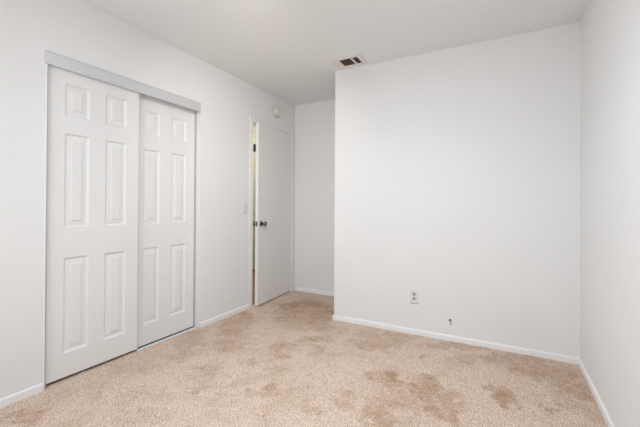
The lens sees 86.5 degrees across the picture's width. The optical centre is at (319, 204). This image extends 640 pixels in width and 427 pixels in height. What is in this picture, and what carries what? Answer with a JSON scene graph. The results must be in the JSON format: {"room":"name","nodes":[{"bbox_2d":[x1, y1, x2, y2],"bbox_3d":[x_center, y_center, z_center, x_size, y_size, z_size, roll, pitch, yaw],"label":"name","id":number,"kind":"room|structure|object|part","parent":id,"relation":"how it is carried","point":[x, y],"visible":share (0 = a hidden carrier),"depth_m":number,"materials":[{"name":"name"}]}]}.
{"room":"empty bedroom","nodes":[
{"label":"empty bedroom","id":0,"kind":"room"},
{"bbox_2d":[0,0,294,398],"bbox_3d":[-1.420,-0.102,2.607,0.120,2.440,4.342,0,0,28],"label":"wall","id":1,"kind":"structure","parent":0,"point":[77,30],"depth_m":2.26,"materials":[{"name":"paint"}]},
{"bbox_2d":[0,383,43,407],"bbox_3d":[-2.027,1.091,1.347,0.012,0.056,1.566,0,0,28],"label":"baseboard","id":2,"kind":"structure","parent":1,"relation":"attached to","point":[5,401],"depth_m":1.94,"materials":[{"name":"white paint"}]},
{"bbox_2d":[42,63,48,388],"bbox_3d":[-1.696,0.133,2.070,0.104,1.962,0.020,0,0,28],"label":"trim","id":3,"kind":"structure","parent":1,"relation":"attached to","point":[46,65],"depth_m":2.04,"materials":[{"name":"white wood"}]},
{"bbox_2d":[45,50,200,111],"bbox_3d":[-1.411,-0.884,2.591,0.107,0.078,1.194,0,0,28],"label":"door track","id":4,"kind":"object","parent":1,"relation":"attached to","point":[53,59],"visible":0.97,"depth_m":2.41,"materials":[{"name":"silver metal"}]},
{"bbox_2d":[46,65,139,383],"bbox_3d":[-1.540,0.114,2.336,0.034,1.967,0.602,0,0,28],"label":"door","id":5,"kind":"structure","parent":4,"relation":"hanging from","point":[93,197],"depth_m":2.29,"materials":[{"name":"white paint"}]},
{"bbox_2d":[138,94,194,346],"bbox_3d":[-1.312,0.119,2.848,0.034,1.983,0.613,0,0,28],"label":"door","id":6,"kind":"structure","parent":4,"relation":"hanging from","point":[166,129],"depth_m":2.84,"materials":[{"name":"white paint"}]},
{"bbox_2d":[193,111,196,325],"bbox_3d":[-1.161,0.121,3.122,0.050,1.978,0.009,0,0,28],"label":"trim","id":7,"kind":"structure","parent":1,"relation":"attached to","point":[195,111],"depth_m":3.11,"materials":[{"name":"white wood"}]},
{"bbox_2d":[200,304,248,327],"bbox_3d":[-0.929,1.106,3.385,0.012,0.056,0.663,0,0,28],"label":"baseboard","id":8,"kind":"structure","parent":1,"relation":"attached to","point":[243,308],"depth_m":3.34,"materials":[{"name":"white paint"}]},
{"bbox_2d":[243,202,247,212],"bbox_3d":[-0.789,0.032,3.628,0.023,0.122,0.072,0,0,28],"label":"light switch","id":9,"kind":"object","parent":1,"relation":"attached to","point":[245,204],"visible":1,"depth_m":3.63,"materials":[{"name":"white plastic"}]},
{"bbox_2d":[249,116,293,307],"bbox_3d":[-0.609,0.085,4.104,0.130,2.090,0.882,0,0,28],"label":"door frame","id":10,"kind":"structure","parent":1,"relation":"attached to","point":[253,120],"depth_m":3.73,"materials":[{"name":"paint"}]},
{"bbox_2d":[253,122,291,305],"bbox_3d":[-0.545,0.107,4.072,0.173,2.010,0.768,0,0,24],"label":"door","id":11,"kind":"structure","parent":1,"relation":"in","point":[273,212],"depth_m":3.98,"materials":[{"name":"white paint"}]},
{"bbox_2d":[273,105,280,117],"bbox_3d":[-0.511,-1.126,4.114,0.044,0.148,0.148,0,0,28],"label":"smoke detector","id":12,"kind":"object","parent":1,"relation":"attached to","point":[276,109],"visible":1,"depth_m":4.08,"materials":[{"name":"grey plastic"}]},
{"bbox_2d":[252,127,255,269],"bbox_3d":[-0.882,-0.088,4.991,1.354,2.440,3.010,0,0,28],"label":"wall","id":13,"kind":"structure","parent":0,"point":[254,128],"depth_m":5.78,"materials":[{"name":"beige paint"}]},
{"bbox_2d":[0,271,607,426],"bbox_3d":[-0.308,1.139,2.955,4.303,0.035,6.032,0,0,28],"label":"floor","id":14,"kind":"structure","parent":0,"point":[283,360],"depth_m":2.13,"materials":[{"name":"carpet"}]},
{"bbox_2d":[135,327,196,351],"bbox_3d":[-1.266,1.119,2.846,0.032,0.017,0.571,0,0,28],"label":"door track","id":15,"kind":"object","parent":14,"relation":"on","point":[193,328],"visible":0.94,"depth_m":2.81,"materials":[{"name":"silver metal"}]},
{"bbox_2d":[294,99,334,291],"bbox_3d":[0.972,-0.082,3.852,3.150,2.440,0.120,0,0,28],"label":"wall","id":16,"kind":"structure","parent":0,"point":[314,182],"depth_m":4.34,"materials":[{"name":"paint"}]},
{"bbox_2d":[295,287,333,296],"bbox_3d":[0.091,1.116,4.241,0.938,0.056,0.012,0,0,28],"label":"baseboard","id":17,"kind":"structure","parent":16,"relation":"attached to","point":[296,288],"depth_m":4.32,"materials":[{"name":"white paint"}]},
{"bbox_2d":[80,0,589,104],"bbox_3d":[-0.079,-1.368,1.894,3.150,0.100,4.582,0,0,28],"label":"ceiling","id":18,"kind":"structure","parent":0,"point":[284,49],"depth_m":2.53,"materials":[{"name":"white paint"}]},
{"bbox_2d":[328,54,366,68],"bbox_3d":[0.257,-1.305,3.119,0.303,0.009,0.205,0,0,28],"label":"ceiling vent","id":19,"kind":"object","parent":18,"relation":"in","point":[354,60],"visible":1,"depth_m":3.12,"materials":[{"name":"white metal"}]},
{"bbox_3d":[0.251,-1.305,3.122,0.110,0.005,0.133,0,0,28],"label":"blade","id":20,"kind":"part","parent":19,"relation":"part of","materials":[{"name":"metal"}]},
{"bbox_3d":[0.256,-1.309,3.119,0.229,0.001,0.138,0,0,28],"label":"duct panel","id":21,"kind":"part","parent":19,"relation":"part of","materials":[{"name":"metal"}]},
{"bbox_2d":[334,22,580,357],"bbox_3d":[1.238,-0.084,3.199,2.062,2.440,0.779,0,0,28],"label":"wall","id":22,"kind":"structure","parent":0,"point":[457,169],"depth_m":2.77,"materials":[{"name":"paint"}]},
{"bbox_2d":[410,289,417,303],"bbox_3d":[0.821,0.807,2.969,0.072,0.124,0.008,0,0,28],"label":"power outlet","id":23,"kind":"object","parent":22,"relation":"attached to","point":[413,293],"visible":1,"depth_m":2.97,"materials":[{"name":"white plastic"}]},
{"bbox_2d":[333,315,578,363],"bbox_3d":[0.990,1.115,2.873,1.942,0.056,0.012,0,0,28],"label":"baseboard","id":24,"kind":"structure","parent":22,"relation":"attached to","point":[513,349],"depth_m":2.76,"materials":[{"name":"white paint"}]},
{"bbox_2d":[580,0,639,426],"bbox_3d":[1.035,-0.096,0.774,0.120,2.440,3.683,0,0,28],"label":"wall","id":25,"kind":"structure","parent":0,"point":[610,29],"depth_m":1.74,"materials":[{"name":"paint"}]},
{"bbox_2d":[578,358,614,426],"bbox_3d":[0.995,1.106,0.847,0.012,0.056,3.550,0,0,28],"label":"baseboard","id":26,"kind":"structure","parent":25,"relation":"attached to","point":[591,386],"depth_m":1.95,"materials":[{"name":"white paint"}]}
]}

